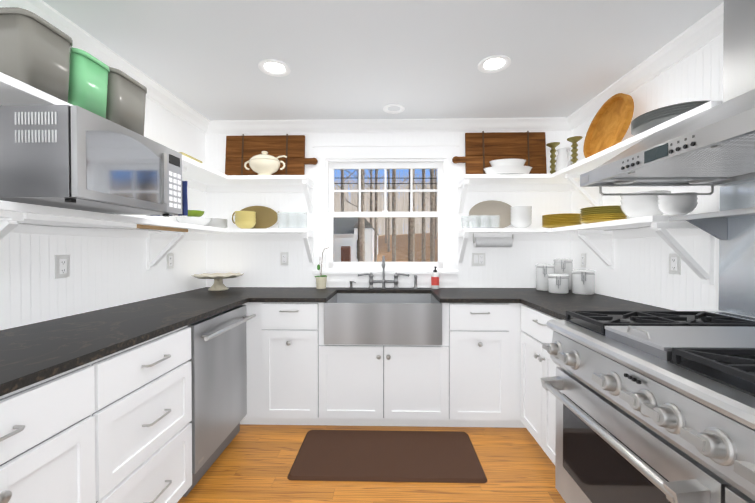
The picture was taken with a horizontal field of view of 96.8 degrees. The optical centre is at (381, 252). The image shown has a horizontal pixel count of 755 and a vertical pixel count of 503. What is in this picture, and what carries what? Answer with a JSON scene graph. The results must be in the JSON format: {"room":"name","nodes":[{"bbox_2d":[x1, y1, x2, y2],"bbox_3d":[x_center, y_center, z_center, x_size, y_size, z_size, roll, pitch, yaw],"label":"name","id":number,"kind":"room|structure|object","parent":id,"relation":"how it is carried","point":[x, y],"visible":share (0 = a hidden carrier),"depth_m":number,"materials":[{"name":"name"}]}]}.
{"room":"kitchen","nodes":[
{"label":"kitchen","id":0,"kind":"room"},
{"bbox_2d":[0,6,205,329],"bbox_3d":[-1.651,0.077,0.493,0.120,2.337,5.140,0,1,1],"label":"wall","id":1,"kind":"structure","parent":0,"point":[106,272],"depth_m":1.87,"materials":[{"name":"white paint"}]},
{"bbox_2d":[54,254,69,278],"bbox_3d":[-1.560,0.069,1.642,0.008,0.115,0.072,0,1,1],"label":"electrical outlet","id":2,"kind":"object","parent":1,"relation":"attached to","point":[61,266],"visible":1,"depth_m":1.64,"materials":[{"name":"white plastic"}]},
{"bbox_2d":[0,0,211,133],"bbox_3d":[-1.548,-1.048,0.479,0.085,0.085,4.900,0,1,1],"label":"crown molding","id":3,"kind":"structure","parent":1,"relation":"attached to","point":[82,40],"depth_m":1.87,"materials":[{"name":"white paint"}]},
{"bbox_2d":[0,72,227,269],"bbox_3d":[-1.396,-0.237,1.709,0.330,0.719,2.447,0,1,1],"label":"shelf","id":4,"kind":"object","parent":1,"relation":"attached to","point":[17,217],"depth_m":1.62,"materials":[{"name":"white paint"}]},
{"bbox_2d":[0,7,72,102],"bbox_3d":[-1.396,-0.721,1.263,0.335,0.255,0.197,0,1,1],"label":"storage bin","id":5,"kind":"object","parent":4,"relation":"on","point":[35,50],"visible":0.92,"depth_m":1.20,"materials":[{"name":"grey plastic"}]},
{"bbox_2d":[68,47,109,118],"bbox_3d":[-1.392,-0.715,1.453,0.335,0.238,0.173,0,1,1],"label":"storage bin","id":6,"kind":"object","parent":4,"relation":"on","point":[88,81],"visible":0.44,"depth_m":1.41,"materials":[{"name":"green plastic"}]},
{"bbox_2d":[0,105,181,216],"bbox_3d":[-1.264,-0.337,1.419,0.522,0.322,0.582,0,1,1],"label":"microwave","id":7,"kind":"object","parent":4,"relation":"in","point":[75,157],"visible":0.98,"depth_m":1.17,"materials":[{"name":"silver metal"}]},
{"bbox_2d":[106,67,146,135],"bbox_3d":[-1.387,-0.726,1.659,0.335,0.255,0.230,0,1,1],"label":"storage bin","id":8,"kind":"object","parent":4,"relation":"on","point":[126,100],"visible":0.42,"depth_m":1.61,"materials":[{"name":"grey plastic"}]},
{"bbox_2d":[146,181,187,215],"bbox_3d":[-1.111,-0.278,1.734,0.215,0.178,0.023,0,1,1],"label":"book","id":9,"kind":"object","parent":4,"relation":"in","point":[184,201],"visible":0.23,"depth_m":1.73,"materials":[{"name":"paper"}]},
{"bbox_2d":[179,152,201,162],"bbox_3d":[-1.399,-0.637,2.361,0.200,0.062,0.260,0,1,1],"label":"books","id":10,"kind":"object","parent":4,"relation":"on","point":[190,157],"visible":0.08,"depth_m":2.32,"materials":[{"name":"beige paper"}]},
{"bbox_2d":[175,216,211,225],"bbox_3d":[-1.406,-0.222,2.515,0.240,0.070,0.240,0,1,1],"label":"serving bowl","id":11,"kind":"object","parent":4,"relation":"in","point":[204,221],"visible":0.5,"depth_m":2.43,"materials":[{"name":"white ceramic"}]},
{"bbox_2d":[188,210,204,216],"bbox_3d":[-1.406,-0.284,2.515,0.144,0.050,0.144,0,1,1],"label":"bowl","id":12,"kind":"object","parent":11,"relation":"on","point":[195,213],"visible":0.69,"depth_m":2.47,"materials":[{"name":"green ceramic"}]},
{"bbox_2d":[206,218,227,227],"bbox_3d":[-1.381,-0.232,2.755,0.216,0.084,0.216,0,1,1],"label":"plates","id":13,"kind":"object","parent":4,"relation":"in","point":[219,222],"visible":0.54,"depth_m":2.69,"materials":[{"name":"white ceramic"}]},
{"bbox_2d":[167,253,173,268],"bbox_3d":[-1.542,0.063,2.451,0.008,0.115,0.072,0,1,1],"label":"electrical outlet","id":14,"kind":"object","parent":1,"relation":"attached to","point":[170,260],"visible":1,"depth_m":2.45,"materials":[{"name":"white plastic"}]},
{"bbox_2d":[177,424,565,502],"bbox_3d":[-0.012,1.276,0.470,3.400,0.060,5.140,0,1,1],"label":"floor","id":15,"kind":"structure","parent":0,"point":[252,464],"depth_m":1.83,"materials":[{"name":"brown wood"}]},
{"bbox_2d":[0,357,103,502],"bbox_3d":[-1.267,0.800,0.775,0.632,0.884,0.694,0,1,1],"label":"base cabinet","id":16,"kind":"object","parent":15,"relation":"on","point":[52,428],"depth_m":0.98,"materials":[{"name":"white wood"}]},
{"bbox_2d":[104,325,191,502],"bbox_3d":[-1.254,0.794,1.358,0.632,0.884,0.598,0,1,1],"label":"base cabinet","id":17,"kind":"object","parent":15,"relation":"on","point":[116,427],"depth_m":1.36,"materials":[{"name":"white wood"}]},
{"bbox_2d":[182,305,255,496],"bbox_3d":[-1.203,0.781,1.974,0.691,0.858,0.621,0,1,1],"label":"dishwasher","id":18,"kind":"object","parent":15,"relation":"on","point":[218,359],"visible":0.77,"depth_m":1.87,"materials":[{"name":"silver metal"}]},
{"bbox_2d":[240,302,271,424],"bbox_3d":[-1.151,0.780,2.622,0.782,0.884,0.632,0,1,1],"label":"base cabinet","id":19,"kind":"object","parent":15,"relation":"on","point":[259,328],"depth_m":2.32,"materials":[{"name":"white wood"}]},
{"bbox_2d":[0,287,271,395],"bbox_3d":[-1.238,0.335,1.462,0.660,0.029,2.550,0,1,1],"label":"countertop","id":20,"kind":"structure","parent":19,"relation":"on","point":[31,354],"depth_m":1.36,"materials":[{"name":"black stone"}]},
{"bbox_2d":[191,272,243,290],"bbox_3d":[-1.331,0.241,2.739,0.394,0.128,0.394,0,1,1],"label":"cake stand","id":21,"kind":"object","parent":20,"relation":"on","point":[218,284],"visible":0.98,"depth_m":2.71,"materials":[{"name":"beige ceramic"}]},
{"bbox_2d":[252,287,600,302],"bbox_3d":[0.036,0.323,2.587,3.156,0.029,0.640,0,1,1],"label":"countertop","id":22,"kind":"structure","parent":19,"relation":"on","point":[278,294],"depth_m":2.52,"materials":[{"name":"black stone"}]},
{"bbox_2d":[315,248,326,288],"bbox_3d":[-0.500,0.132,2.824,0.129,0.346,0.094,0,1,1],"label":"plant","id":23,"kind":"object","parent":22,"relation":"on","point":[321,280],"visible":1,"depth_m":2.80,"materials":[{"name":"green plant"}]},
{"bbox_2d":[324,293,441,344],"bbox_3d":[0.015,0.480,2.509,0.797,0.279,0.505,0,1,1],"label":"sink","id":24,"kind":"object","parent":22,"relation":"in","point":[381,319],"visible":0.98,"depth_m":2.26,"materials":[{"name":"silver metal"}]},
{"bbox_2d":[358,256,409,288],"bbox_3d":[0.018,0.166,2.806,0.439,0.277,0.108,0,1,1],"label":"faucet","id":25,"kind":"object","parent":22,"relation":"on","point":[383,281],"visible":1,"depth_m":2.82,"materials":[{"name":"grey metal"}]},
{"bbox_2d":[413,275,417,288],"bbox_3d":[0.288,0.247,2.828,0.040,0.114,0.039,0,1,1],"label":"side spray","id":26,"kind":"object","parent":22,"relation":"on","point":[415,282],"visible":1,"depth_m":2.82,"materials":[{"name":"grey metal"}]},
{"bbox_2d":[431,266,438,288],"bbox_3d":[0.451,0.211,2.810,0.067,0.186,0.074,0,1,1],"label":"soap bottle","id":27,"kind":"object","parent":22,"relation":"on","point":[435,280],"visible":0.98,"depth_m":2.79,"materials":[{"name":"white"}]},
{"bbox_2d":[536,264,554,290],"bbox_3d":[1.329,0.200,2.721,0.144,0.211,0.150,0,1,1],"label":"canister","id":28,"kind":"object","parent":22,"relation":"on","point":[543,271],"visible":0.9,"depth_m":2.67,"materials":[{"name":"white ceramic"}]},
{"bbox_2d":[548,273,569,293],"bbox_3d":[1.353,0.237,2.561,0.148,0.141,0.154,0,1,1],"label":"canister","id":29,"kind":"object","parent":22,"relation":"on","point":[558,283],"visible":1,"depth_m":2.50,"materials":[{"name":"white ceramic"}]},
{"bbox_2d":[554,259,572,289],"bbox_3d":[1.506,0.179,2.776,0.144,0.251,0.150,0,1,1],"label":"canister","id":30,"kind":"object","parent":22,"relation":"on","point":[563,266],"visible":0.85,"depth_m":2.72,"materials":[{"name":"white ceramic"}]},
{"bbox_2d":[571,269,595,294],"bbox_3d":[1.512,0.220,2.512,0.158,0.176,0.163,0,1,1],"label":"canister","id":31,"kind":"object","parent":22,"relation":"on","point":[583,281],"visible":1,"depth_m":2.45,"materials":[{"name":"white ceramic"}]},
{"bbox_2d":[272,302,327,424],"bbox_3d":[-0.591,0.780,2.610,0.454,0.884,0.632,0,1,1],"label":"base cabinet","id":32,"kind":"object","parent":15,"relation":"on","point":[299,350],"depth_m":2.30,"materials":[{"name":"white wood"}]},
{"bbox_2d":[328,344,439,426],"bbox_3d":[0.022,0.922,2.597,0.887,0.601,0.632,0,1,1],"label":"base cabinet","id":33,"kind":"object","parent":15,"relation":"on","point":[369,385],"depth_m":2.29,"materials":[{"name":"white wood"}]},
{"bbox_2d":[287,430,486,482],"bbox_3d":[0.034,1.221,2.046,1.090,0.014,0.495,0,1,1],"label":"kitchen mat","id":34,"kind":"object","parent":15,"relation":"on","point":[393,456],"visible":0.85,"depth_m":1.98,"materials":[{"name":"brown rubber"}]},
{"bbox_2d":[440,303,511,427],"bbox_3d":[0.639,0.781,2.582,0.464,0.884,0.632,0,1,1],"label":"base cabinet","id":35,"kind":"object","parent":15,"relation":"on","point":[467,373],"depth_m":2.27,"materials":[{"name":"white wood"}]},
{"bbox_2d":[512,303,525,427],"bbox_3d":[1.213,0.781,2.569,0.801,0.884,0.632,0,1,1],"label":"base cabinet","id":36,"kind":"object","parent":15,"relation":"on","point":[516,307],"depth_m":2.28,"materials":[{"name":"white wood"}]},
{"bbox_2d":[516,295,700,319],"bbox_3d":[1.256,0.328,2.137,0.696,0.029,1.088,0,1,1],"label":"countertop","id":37,"kind":"structure","parent":36,"relation":"on","point":[556,306],"depth_m":2.02,"materials":[{"name":"black stone"}]},
{"bbox_2d":[520,304,559,464],"bbox_3d":[1.249,0.788,1.935,0.702,0.884,0.672,0,1,1],"label":"base cabinet","id":38,"kind":"object","parent":15,"relation":"on","point":[538,410],"visible":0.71,"depth_m":2.01,"materials":[{"name":"white wood"}]},
{"bbox_2d":[541,311,754,502],"bbox_3d":[1.144,0.750,0.978,0.839,0.981,1.220,0,1,1],"label":"range","id":39,"kind":"object","parent":15,"relation":"on","point":[655,406],"visible":1,"depth_m":1.05,"materials":[{"name":"silver metal"}]},
{"bbox_2d":[42,0,723,120],"bbox_3d":[-0.012,-1.121,0.444,3.400,0.060,5.140,0,1,1],"label":"ceiling","id":40,"kind":"structure","parent":0,"point":[370,59],"depth_m":1.83,"materials":[{"name":"white paint"}]},
{"bbox_2d":[258,59,289,76],"bbox_3d":[-0.640,-1.102,2.009,0.184,0.010,0.184,0,1,1],"label":"recessed light","id":41,"kind":"object","parent":40,"relation":"in","point":[273,67],"visible":1,"depth_m":2.00,"materials":[{"name":"white paint"}]},
{"bbox_2d":[383,104,404,113],"bbox_3d":[0.096,-1.108,2.592,0.164,0.010,0.164,0,1,1],"label":"recessed light","id":42,"kind":"object","parent":40,"relation":"in","point":[393,108],"visible":0.98,"depth_m":2.59,"materials":[{"name":"white paint"}]},
{"bbox_2d":[478,55,510,72],"bbox_3d":[0.661,-1.101,1.966,0.184,0.010,0.184,0,1,1],"label":"recessed light","id":43,"kind":"object","parent":40,"relation":"in","point":[494,63],"visible":1,"depth_m":1.96,"materials":[{"name":"white paint"}]},
{"bbox_2d":[206,131,571,293],"bbox_3d":[0.044,0.051,2.966,3.160,2.337,0.120,0,1,1],"label":"wall","id":44,"kind":"structure","parent":0,"point":[257,263],"depth_m":2.90,"materials":[{"name":"white paint"}]},
{"bbox_2d":[228,175,313,264],"bbox_3d":[-0.897,-0.249,2.783,0.620,0.719,0.277,0,1,1],"label":"shelf","id":45,"kind":"object","parent":44,"relation":"attached to","point":[236,183],"depth_m":2.86,"materials":[{"name":"white paint"}]},
{"bbox_2d":[234,211,255,228],"bbox_3d":[-1.120,-0.261,2.764,0.166,0.143,0.166,0,1,1],"label":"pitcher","id":46,"kind":"object","parent":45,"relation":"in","point":[245,219],"visible":0.92,"depth_m":2.70,"materials":[{"name":"yellow ceramic"}]},
{"bbox_2d":[232,206,281,228],"bbox_3d":[-1.068,-0.296,2.876,0.430,0.208,0.038,0,1,1],"label":"brass tray","id":47,"kind":"object","parent":45,"relation":"in","point":[266,217],"visible":0.6,"depth_m":2.88,"materials":[{"name":"gold metal"}]},
{"bbox_2d":[244,151,286,174],"bbox_3d":[-0.936,-0.714,2.720,0.356,0.208,0.200,0,1,1],"label":"tureen","id":48,"kind":"object","parent":45,"relation":"on","point":[263,163],"visible":0.88,"depth_m":2.66,"materials":[{"name":"beige ceramic"}]},
{"bbox_2d":[225,134,317,174],"bbox_3d":[-0.942,-0.814,2.874,0.792,0.405,0.068,0,1,1],"label":"cutting board","id":49,"kind":"object","parent":45,"relation":"on","point":[241,150],"visible":0.77,"depth_m":2.87,"materials":[{"name":"brown wood"}]},
{"bbox_2d":[277,212,306,228],"bbox_3d":[-0.735,-0.257,2.763,0.274,0.135,0.159,0,1,1],"label":"tumblers","id":50,"kind":"object","parent":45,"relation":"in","point":[285,215],"visible":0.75,"depth_m":2.73,"materials":[{"name":"clear glass"}]},
{"bbox_2d":[280,252,288,264],"bbox_3d":[-0.845,0.056,2.921,0.072,0.115,0.008,0,1,1],"label":"electrical outlet","id":51,"kind":"object","parent":44,"relation":"attached to","point":[284,258],"visible":1,"depth_m":2.92,"materials":[{"name":"white plastic"}]},
{"bbox_2d":[312,144,458,282],"bbox_3d":[0.035,-0.332,2.929,1.251,1.185,0.145,0,1,1],"label":"window","id":52,"kind":"structure","parent":44,"relation":"in","point":[330,158],"depth_m":2.90,"materials":[{"name":"white paint"}]},
{"bbox_2d":[208,117,563,133],"bbox_3d":[0.037,-1.074,2.851,2.970,0.085,0.085,0,1,1],"label":"crown molding","id":53,"kind":"structure","parent":44,"relation":"attached to","point":[447,124],"depth_m":2.85,"materials":[{"name":"white paint"}]},
{"bbox_2d":[471,253,485,265],"bbox_3d":[0.835,0.060,2.883,0.119,0.115,0.008,0,1,1],"label":"electrical outlet","id":54,"kind":"object","parent":44,"relation":"attached to","point":[478,259],"visible":1,"depth_m":2.88,"materials":[{"name":"white plastic"}]},
{"bbox_2d":[473,233,513,246],"bbox_3d":[0.931,-0.099,2.799,0.332,0.117,0.086,0,1,1],"label":"paper towel holder","id":55,"kind":"object","parent":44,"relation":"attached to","point":[492,241],"visible":0.94,"depth_m":2.76,"materials":[{"name":"white paper"}]},
{"bbox_2d":[457,174,548,264],"bbox_3d":[0.980,-0.248,2.741,0.660,0.720,0.278,0,1,1],"label":"shelf","id":56,"kind":"object","parent":44,"relation":"attached to","point":[468,182],"depth_m":2.78,"materials":[{"name":"white paint"}]},
{"bbox_2d":[461,215,499,228],"bbox_3d":[0.799,-0.242,2.718,0.290,0.105,0.165,0,1,1],"label":"tumblers","id":57,"kind":"object","parent":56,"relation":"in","point":[474,219],"visible":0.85,"depth_m":2.70,"materials":[{"name":"clear glass"}]},
{"bbox_2d":[469,200,511,227],"bbox_3d":[0.937,-0.316,2.828,0.400,0.248,0.043,0,1,1],"label":"tray","id":58,"kind":"object","parent":56,"relation":"in","point":[494,208],"visible":0.62,"depth_m":2.83,"materials":[{"name":"beige ceramic"}]},
{"bbox_2d":[452,131,546,173],"bbox_3d":[0.991,-0.818,2.831,0.782,0.415,0.068,0,1,1],"label":"cutting board","id":59,"kind":"object","parent":56,"relation":"on","point":[482,150],"visible":0.81,"depth_m":2.82,"materials":[{"name":"brown wood"}]},
{"bbox_2d":[483,159,531,173],"bbox_3d":[1.003,-0.665,2.667,0.378,0.112,0.223,0,1,1],"label":"dishes","id":60,"kind":"object","parent":56,"relation":"on","point":[508,166],"visible":0.83,"depth_m":2.59,"materials":[{"name":"white ceramic"}]},
{"bbox_2d":[510,206,531,227],"bbox_3d":[1.129,-0.278,2.713,0.166,0.178,0.166,0,1,1],"label":"bowls","id":61,"kind":"object","parent":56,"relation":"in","point":[521,217],"visible":0.96,"depth_m":2.65,"materials":[{"name":"white ceramic"}]},
{"bbox_2d":[571,35,754,317],"bbox_3d":[1.628,0.078,0.420,0.120,2.337,5.140,0,1,1],"label":"wall","id":62,"kind":"structure","parent":0,"point":[638,273],"depth_m":1.91,"materials":[{"name":"white paint"}]},
{"bbox_2d":[580,253,586,267],"bbox_3d":[1.613,0.065,2.681,0.008,0.115,0.072,0,1,1],"label":"electrical outlet","id":63,"kind":"object","parent":62,"relation":"attached to","point":[583,260],"visible":1,"depth_m":2.67,"materials":[{"name":"white plastic"}]},
{"bbox_2d":[549,101,722,283],"bbox_3d":[1.449,-0.226,2.090,0.308,0.750,1.558,0,1,1],"label":"shelf","id":64,"kind":"object","parent":62,"relation":"attached to","point":[663,227],"depth_m":1.96,"materials":[{"name":"white paint"}]},
{"bbox_2d":[546,142,559,173],"bbox_3d":[1.405,-0.752,2.747,0.104,0.285,0.104,0,1,1],"label":"candlestick","id":65,"kind":"object","parent":64,"relation":"on","point":[552,146],"visible":0.71,"depth_m":2.73,"materials":[{"name":"gold metal"}]},
{"bbox_2d":[541,213,581,227],"bbox_3d":[1.433,-0.242,2.672,0.290,0.107,0.290,0,1,1],"label":"plates","id":66,"kind":"object","parent":64,"relation":"in","point":[558,220],"visible":0.92,"depth_m":2.56,"materials":[{"name":"yellow ceramic"}]},
{"bbox_2d":[555,147,571,171],"bbox_3d":[1.427,-0.711,2.613,0.116,0.205,0.157,0,1,1],"label":"pitcher","id":67,"kind":"object","parent":64,"relation":"on","point":[563,160],"visible":0.85,"depth_m":2.58,"materials":[{"name":"white ceramic"}]},
{"bbox_2d":[567,136,582,164],"bbox_3d":[1.440,-0.732,2.501,0.104,0.250,0.104,0,1,1],"label":"candlestick","id":68,"kind":"object","parent":64,"relation":"on","point":[574,140],"visible":0.77,"depth_m":2.48,"materials":[{"name":"gold metal"}]},
{"bbox_2d":[580,205,626,223],"bbox_3d":[1.453,-0.237,2.201,0.260,0.107,0.260,0,1,1],"label":"plates","id":69,"kind":"object","parent":64,"relation":"in","point":[595,214],"visible":0.9,"depth_m":2.11,"materials":[{"name":"yellow ceramic"}]},
{"bbox_2d":[583,93,633,157],"bbox_3d":[1.488,-0.817,2.219,0.138,0.426,0.430,0,1,1],"label":"wood tray","id":70,"kind":"object","parent":64,"relation":"on","point":[610,124],"visible":0.85,"depth_m":2.21,"materials":[{"name":"brown wood"}]},
{"bbox_2d":[620,190,670,217],"bbox_3d":[1.445,-0.251,1.841,0.220,0.141,0.220,0,1,1],"label":"bowl","id":71,"kind":"object","parent":64,"relation":"in","point":[637,206],"visible":0.58,"depth_m":1.77,"materials":[{"name":"white ceramic"}]},
{"bbox_2d":[631,100,708,135],"bbox_3d":[1.435,-0.635,1.647,0.340,0.075,0.340,0,1,1],"label":"platters","id":72,"kind":"object","parent":64,"relation":"on","point":[647,121],"visible":0.42,"depth_m":1.56,"materials":[{"name":"grey ceramic"}]},
{"bbox_2d":[657,192,697,214],"bbox_3d":[1.450,-0.230,1.646,0.150,0.104,0.150,0,1,1],"label":"bowl","id":73,"kind":"object","parent":64,"relation":"in","point":[676,204],"visible":1,"depth_m":1.60,"materials":[{"name":"white ceramic"}]},
{"bbox_2d":[564,2,723,130],"bbox_3d":[1.525,-1.048,0.410,0.085,0.085,4.900,0,1,1],"label":"crown molding","id":74,"kind":"structure","parent":62,"relation":"attached to","point":[700,33],"depth_m":1.87,"materials":[{"name":"white paint"}]},
{"bbox_2d":[580,0,754,195],"bbox_3d":[1.248,-0.675,0.961,0.659,0.837,1.220,0,1,1],"label":"range hood","id":75,"kind":"object","parent":62,"relation":"attached to","point":[712,147],"visible":1,"depth_m":1.22,"materials":[{"name":"metal"}]},
{"bbox_2d":[668,253,680,274],"bbox_3d":[1.594,0.063,1.825,0.008,0.115,0.072,0,1,1],"label":"electrical outlet","id":76,"kind":"object","parent":62,"relation":"attached to","point":[675,263],"visible":0.98,"depth_m":1.82,"materials":[{"name":"white plastic"}]},
{"bbox_2d":[669,180,754,316],"bbox_3d":[1.452,-0.010,0.963,0.253,0.578,1.220,0,1,1],"label":"backsplash","id":77,"kind":"structure","parent":62,"relation":"attached to","point":[730,224],"depth_m":1.49,"materials":[{"name":"silver metal"}]},
{"label":"outside","id":78,"kind":"structure","parent":0,"visible":0},
{"bbox_2d":[334,218,378,261],"bbox_3d":[-3.576,0.715,15.053,6.790,4.750,7.010,0,1,1],"label":"house","id":79,"kind":"structure","parent":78,"point":[350,226],"depth_m":12.41,"materials":[{"name":"white paint"}]},
{"bbox_2d":[334,169,436,261],"bbox_3d":[5.611,-10.616,29.453,43.415,22.589,42.672,0,1,1],"label":"trees","id":80,"kind":"object","parent":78,"point":[411,246],"depth_m":11.81,"materials":[{"name":"brown plant"}]},
{"bbox_2d":[334,169,437,235],"bbox_3d":[1.328,-26.913,61.605,140.000,65.000,0.001,0,1,1],"label":"sky","id":81,"kind":"structure","parent":78,"point":[403,202],"depth_m":61.80,"materials":[{"name":"blue"}]},
{"bbox_2d":[377,233,437,261],"bbox_3d":[0.761,-1.316,36.535,80.000,8.135,66.700,0,1,1],"label":"ground","id":82,"kind":"structure","parent":78,"point":[400,240],"depth_m":20.85,"materials":[{"name":"brown soil"}]}
]}

